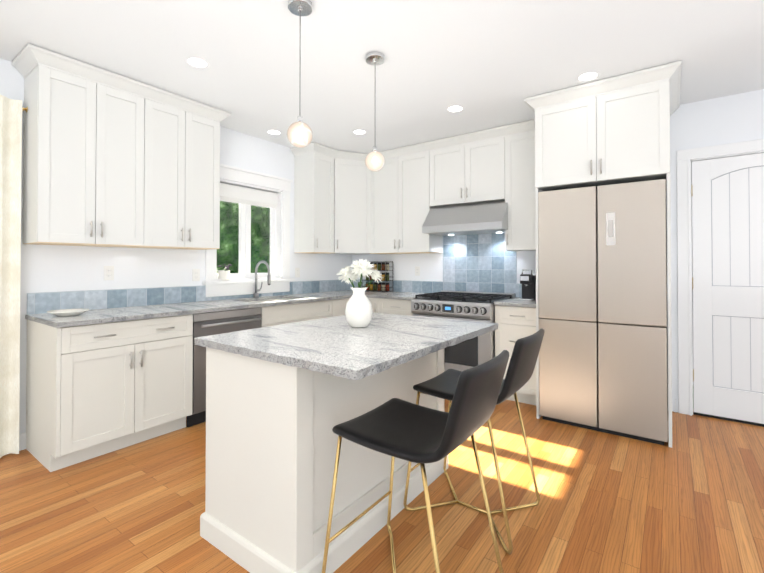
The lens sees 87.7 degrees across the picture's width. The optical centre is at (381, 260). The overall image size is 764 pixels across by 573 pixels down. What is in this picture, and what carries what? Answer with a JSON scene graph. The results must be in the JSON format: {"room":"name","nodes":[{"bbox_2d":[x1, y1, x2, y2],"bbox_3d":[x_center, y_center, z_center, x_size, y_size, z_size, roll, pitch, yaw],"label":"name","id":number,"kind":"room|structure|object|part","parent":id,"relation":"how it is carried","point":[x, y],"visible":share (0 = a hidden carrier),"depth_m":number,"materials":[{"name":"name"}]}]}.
{"room":"kitchen","nodes":[
{"label":"kitchen","id":0,"kind":"room"},
{"bbox_2d":[0,58,352,433],"bbox_3d":[-2.920,-0.035,2.207,0.160,2.620,8.640,0,-1,36],"label":"wall","id":1,"kind":"structure","parent":0,"point":[54,268],"depth_m":3.27,"materials":[{"name":"paint"}]},
{"bbox_2d":[0,95,27,457],"bbox_3d":[-2.730,0.095,2.227,0.118,2.330,1.197,0,-1,36],"label":"drape","id":2,"kind":"object","parent":1,"relation":"hanging from","point":[11,110],"visible":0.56,"depth_m":2.62,"materials":[{"name":"fabric"}]},
{"bbox_2d":[6,432,25,454],"bbox_3d":[-3.553,1.209,1.171,0.014,0.110,3.840,0,-1,36],"label":"baseboard","id":3,"kind":"structure","parent":1,"relation":"attached to","point":[22,441],"depth_m":2.70,"materials":[{"name":"white wood"}]},
{"bbox_2d":[19,47,146,246],"bbox_3d":[-2.133,-0.725,2.879,0.327,1.214,0.631,0,-1,36],"label":"upper cabinet","id":4,"kind":"object","parent":1,"relation":"attached to","point":[85,162],"depth_m":2.72,"materials":[{"name":"white wood"}]},
{"bbox_3d":[0.024,-1.287,3.033,3.641,0.086,3.538,0,-1,36],"label":"crown mould trim","id":5,"kind":"part","parent":4,"relation":"part of","materials":[{"name":"white wood"}]},
{"bbox_2d":[104,266,113,279],"bbox_3d":[-2.146,0.095,3.126,0.008,0.114,0.070,0,-1,36],"label":"electrical outlet plate","id":6,"kind":"object","parent":1,"relation":"attached to","point":[108,272],"depth_m":3.12,"materials":[{"name":"white plastic"}]},
{"bbox_2d":[131,87,222,249],"bbox_3d":[-1.762,-0.719,3.389,0.327,1.214,0.631,0,-1,36],"label":"upper cabinet","id":7,"kind":"object","parent":1,"relation":"attached to","point":[183,148],"depth_m":3.27,"materials":[{"name":"white wood"}]},
{"bbox_2d":[192,269,199,280],"bbox_3d":[-1.728,0.131,3.700,0.008,0.114,0.070,0,-1,36],"label":"electrical outlet plate","id":8,"kind":"object","parent":1,"relation":"attached to","point":[195,272],"depth_m":3.70,"materials":[{"name":"white plastic"}]},
{"bbox_2d":[202,164,294,296],"bbox_3d":[-1.406,-0.298,4.213,0.215,1.290,1.080,0,-1,36],"label":"window","id":9,"kind":"structure","parent":1,"relation":"in","point":[257,191],"depth_m":4.25,"materials":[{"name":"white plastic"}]},
{"bbox_2d":[217,264,231,279],"bbox_3d":[-1.563,0.110,3.954,0.156,0.163,0.127,0,-1,36],"label":"plant pot","id":10,"kind":"object","parent":9,"relation":"on","point":[224,274],"visible":1,"depth_m":3.92,"materials":[{"name":"white ceramic"}]},
{"bbox_2d":[295,268,299,276],"bbox_3d":[-0.999,0.137,4.703,0.008,0.114,0.070,0,-1,36],"label":"electrical outlet plate","id":11,"kind":"object","parent":1,"relation":"attached to","point":[297,270],"depth_m":4.70,"materials":[{"name":"white plastic"}]},
{"bbox_2d":[0,399,763,572],"bbox_3d":[0.010,1.276,-0.035,7.520,0.050,8.800,0,-1,36],"label":"floor","id":12,"kind":"structure","parent":0,"point":[691,500],"depth_m":2.05,"materials":[{"name":"brown wood"}]},
{"bbox_2d":[27,319,194,471],"bbox_3d":[-1.930,0.840,2.885,0.629,0.884,0.812,0,-1,36],"label":"base cabinet","id":13,"kind":"object","parent":12,"relation":"on","point":[87,399],"depth_m":2.60,"materials":[{"name":"white wood"}]},
{"bbox_2d":[25,295,390,342],"bbox_3d":[-0.861,0.425,3.709,1.393,0.096,3.455,0,-1,36],"label":"countertop","id":14,"kind":"structure","parent":13,"relation":"on","point":[105,324],"depth_m":3.05,"materials":[{"name":"grey stone"}]},
{"bbox_2d":[47,308,89,315],"bbox_3d":[-2.107,0.348,2.675,0.230,0.034,0.230,0,-1,36],"label":"bowl","id":15,"kind":"object","parent":14,"relation":"on","point":[68,312],"visible":1,"depth_m":2.65,"materials":[{"name":"white ceramic"}]},
{"bbox_2d":[251,260,270,298],"bbox_3d":[-1.220,0.187,4.109,0.253,0.388,0.092,0,-1,36],"label":"faucet","id":16,"kind":"object","parent":14,"relation":"on","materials":[{"name":"silver metal"}]},
{"bbox_2d":[362,262,392,291],"bbox_3d":[-0.061,0.200,5.152,0.408,0.384,0.138,0,-1,36],"label":"spice rack","id":17,"kind":"object","parent":14,"relation":"on","point":[379,286],"visible":0.65,"depth_m":5.11,"materials":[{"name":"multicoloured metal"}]},
{"bbox_2d":[195,323,262,424],"bbox_3d":[-1.506,0.847,3.467,0.629,0.884,0.628,0,-1,36],"label":"base cabinet","id":18,"kind":"object","parent":12,"relation":"on","point":[200,352],"depth_m":3.09,"materials":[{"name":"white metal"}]},
{"bbox_2d":[187,307,261,426],"bbox_3d":[-1.461,0.848,3.434,0.628,0.880,0.625,0,-1,36],"label":"dishwasher","id":19,"kind":"object","parent":18,"relation":"in","point":[223,320],"depth_m":3.11,"materials":[{"name":"silver metal"}]},
{"bbox_2d":[263,311,334,326],"bbox_3d":[-1.055,0.853,4.088,0.629,0.884,0.908,0,-1,36],"label":"base cabinet","id":20,"kind":"object","parent":12,"relation":"on","point":[298,318],"depth_m":3.89,"materials":[{"name":"white wood"}]},
{"bbox_2d":[200,349,447,572],"bbox_3d":[-0.222,0.833,2.160,0.667,0.883,1.236,0,-1,36],"label":"kitchen island","id":21,"kind":"object","parent":12,"relation":"on","point":[282,400],"depth_m":1.67,"materials":[{"name":"white wood"}]},
{"bbox_2d":[194,313,497,380],"bbox_3d":[-0.099,0.374,2.069,0.988,0.032,1.288,0,-1,36],"label":"island countertop","id":22,"kind":"structure","parent":21,"relation":"on","point":[329,346],"depth_m":1.76,"materials":[{"name":"grey stone"}]},
{"bbox_2d":[336,259,383,327],"bbox_3d":[-0.127,0.171,2.176,0.257,0.372,0.208,0,-1,36],"label":"vase","id":23,"kind":"object","parent":22,"relation":"on","point":[358,311],"visible":1,"depth_m":2.13,"materials":[{"name":"white ceramic"}]},
{"bbox_2d":[291,143,390,315],"bbox_3d":[-0.154,-0.006,4.684,1.397,2.614,1.059,0,-1,36],"label":"upper cabinet","id":24,"kind":"object","parent":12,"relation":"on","point":[342,206],"depth_m":4.77,"materials":[{"name":"white wood"}]},
{"bbox_2d":[322,350,508,572],"bbox_3d":[0.141,0.802,1.519,0.607,0.931,0.456,0,-1,36],"label":"bar stool","id":25,"kind":"object","parent":12,"relation":"on","point":[405,430],"visible":1,"depth_m":1.43,"materials":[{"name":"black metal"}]},
{"bbox_3d":[0.160,0.503,1.508,0.574,0.345,0.436,0,-1,36],"label":"seat","id":26,"kind":"part","parent":25,"relation":"part of","materials":[{"name":"black leather"}]},
{"bbox_2d":[391,131,478,370],"bbox_3d":[0.759,-0.013,4.020,0.860,2.614,1.059,0,-1,36],"label":"kitchen cabinet","id":27,"kind":"object","parent":12,"relation":"on","point":[435,183],"depth_m":4.40,"materials":[{"name":"white wood"}]},
{"bbox_2d":[411,290,514,370],"bbox_3d":[0.839,0.818,4.130,0.850,0.955,0.765,0,-1,36],"label":"range","id":28,"kind":"object","parent":27,"relation":"in","point":[467,305],"depth_m":3.82,"materials":[{"name":"silver metal"}]},
{"bbox_2d":[422,200,507,235],"bbox_3d":[0.933,-0.453,4.243,0.875,0.314,0.497,0,-1,36],"label":"range hood","id":29,"kind":"object","parent":27,"relation":"in","point":[465,217],"depth_m":4.11,"materials":[{"name":"silver metal"}]},
{"bbox_2d":[403,328,544,554],"bbox_3d":[0.485,0.808,2.035,0.607,0.931,0.456,0,-1,36],"label":"bar stool","id":30,"kind":"object","parent":12,"relation":"on","point":[523,360],"visible":0.73,"depth_m":1.93,"materials":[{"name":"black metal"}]},
{"bbox_3d":[0.504,0.509,2.025,0.574,0.345,0.436,0,-1,36],"label":"seat","id":31,"kind":"part","parent":30,"relation":"part of","materials":[{"name":"black leather"}]},
{"bbox_2d":[479,98,530,403],"bbox_3d":[1.276,-0.017,3.644,0.418,2.614,1.059,0,-1,36],"label":"tall cabinet","id":32,"kind":"object","parent":12,"relation":"on","point":[504,209],"depth_m":3.91,"materials":[{"name":"white wood"}]},
{"bbox_2d":[519,269,535,300],"bbox_3d":[1.474,0.230,3.862,0.200,0.296,0.333,0,-1,36],"label":"coffee machine","id":33,"kind":"object","parent":32,"relation":"on","point":[528,282],"visible":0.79,"depth_m":3.81,"materials":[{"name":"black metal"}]},
{"bbox_2d":[527,63,671,447],"bbox_3d":[1.809,-0.021,3.257,0.900,2.614,1.059,0,-1,36],"label":"tall cabinet","id":34,"kind":"object","parent":12,"relation":"on","point":[573,189],"depth_m":2.96,"materials":[{"name":"white wood"}]},
{"bbox_2d":[538,179,667,444],"bbox_3d":[1.862,0.362,3.325,0.848,1.850,0.842,0,-1,36],"label":"refrigerator","id":35,"kind":"object","parent":34,"relation":"in","point":[603,249],"depth_m":2.96,"materials":[{"name":"grey metal"}]},
{"bbox_2d":[0,0,763,159],"bbox_3d":[0.010,-1.393,-0.007,7.520,0.050,8.800,0,-1,36],"label":"ceiling","id":36,"kind":"structure","parent":0,"point":[488,64],"depth_m":2.55,"materials":[{"name":"paint"}]},
{"bbox_2d":[184,56,209,68],"bbox_3d":[-1.247,-1.337,2.686,0.163,0.003,0.163,0,-1,30],"label":"recessed light","id":37,"kind":"object","parent":36,"relation":"in","point":[197,62],"depth_m":2.68,"materials":[{"name":"white plastic"}]},
{"bbox_2d":[266,130,281,134],"bbox_3d":[-1.112,-1.322,4.096,0.163,0.003,0.163,0,-1,30],"label":"recessed light","id":38,"kind":"object","parent":36,"relation":"in","point":[273,132],"depth_m":4.09,"materials":[{"name":"white plastic"}]},
{"bbox_2d":[287,0,312,147],"bbox_3d":[-0.427,-0.968,2.075,0.132,0.755,0.132,0,-1,36],"label":"pendant light","id":39,"kind":"object","parent":36,"relation":"hanging from","point":[299,133],"visible":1,"depth_m":2.04,"materials":[{"name":"white glass"}]},
{"bbox_3d":[-0.427,-0.656,2.071,0.132,0.132,0.132,0,-1,36],"label":"globe","id":40,"kind":"part","parent":39,"relation":"part of"},
{"bbox_2d":[352,129,367,134],"bbox_3d":[-0.230,-1.322,4.086,0.163,0.003,0.163,0,-1,27],"label":"recessed light","id":41,"kind":"object","parent":36,"relation":"in","point":[359,132],"depth_m":4.09,"materials":[{"name":"white plastic"}]},
{"bbox_2d":[365,51,384,171],"bbox_3d":[-0.045,-0.962,2.600,0.132,0.755,0.132,0,-1,36],"label":"pendant light","id":42,"kind":"object","parent":36,"relation":"hanging from","point":[374,160],"visible":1,"depth_m":2.56,"materials":[{"name":"white glass"}]},
{"bbox_3d":[-0.045,-0.651,2.597,0.132,0.132,0.132,0,-1,36],"label":"globe","id":43,"kind":"part","parent":42,"relation":"part of"},
{"bbox_2d":[446,105,464,111],"bbox_3d":[0.640,-1.329,3.479,0.163,0.003,0.163,0,-1,30],"label":"recessed light","id":44,"kind":"object","parent":36,"relation":"in","point":[455,108],"depth_m":3.47,"materials":[{"name":"white plastic"}]},
{"bbox_2d":[575,71,600,81],"bbox_3d":[1.493,-1.335,2.883,0.163,0.003,0.163,0,-1,30],"label":"recessed light","id":45,"kind":"object","parent":36,"relation":"in","point":[591,75],"depth_m":2.88,"materials":[{"name":"white plastic"}]},
{"bbox_2d":[353,89,763,412],"bbox_3d":[2.550,-0.021,3.474,7.200,2.620,0.160,0,-1,36],"label":"wall","id":46,"kind":"structure","parent":0,"point":[735,118],"depth_m":3.39,"materials":[{"name":"paint"}]},
{"bbox_2d":[415,266,419,275],"bbox_3d":[0.437,0.124,4.902,0.070,0.114,0.008,0,-1,36],"label":"electrical outlet plate","id":47,"kind":"object","parent":46,"relation":"attached to","point":[417,268],"depth_m":4.90,"materials":[{"name":"white plastic"}]},
{"bbox_2d":[677,139,763,415],"bbox_3d":[2.979,0.171,3.144,1.036,2.228,0.184,0,-1,36],"label":"door frame","id":48,"kind":"structure","parent":46,"relation":"attached to","point":[686,158],"depth_m":3.34,"materials":[{"name":"white wood"}]},
{"bbox_2d":[691,153,763,426],"bbox_3d":[2.950,0.222,3.114,0.844,2.126,0.051,0,-1,36],"label":"door","id":49,"kind":"structure","parent":46,"relation":"in","point":[727,194],"depth_m":3.22,"materials":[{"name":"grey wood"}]},
{"bbox_2d":[691,171,692,331],"bbox_3d":[3.328,-0.020,3.625,1.680,2.620,1.000,0,-1,36],"label":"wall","id":50,"kind":"structure","parent":0,"point":[692,292],"depth_m":4.17,"materials":[{"name":"paint"}]}
]}

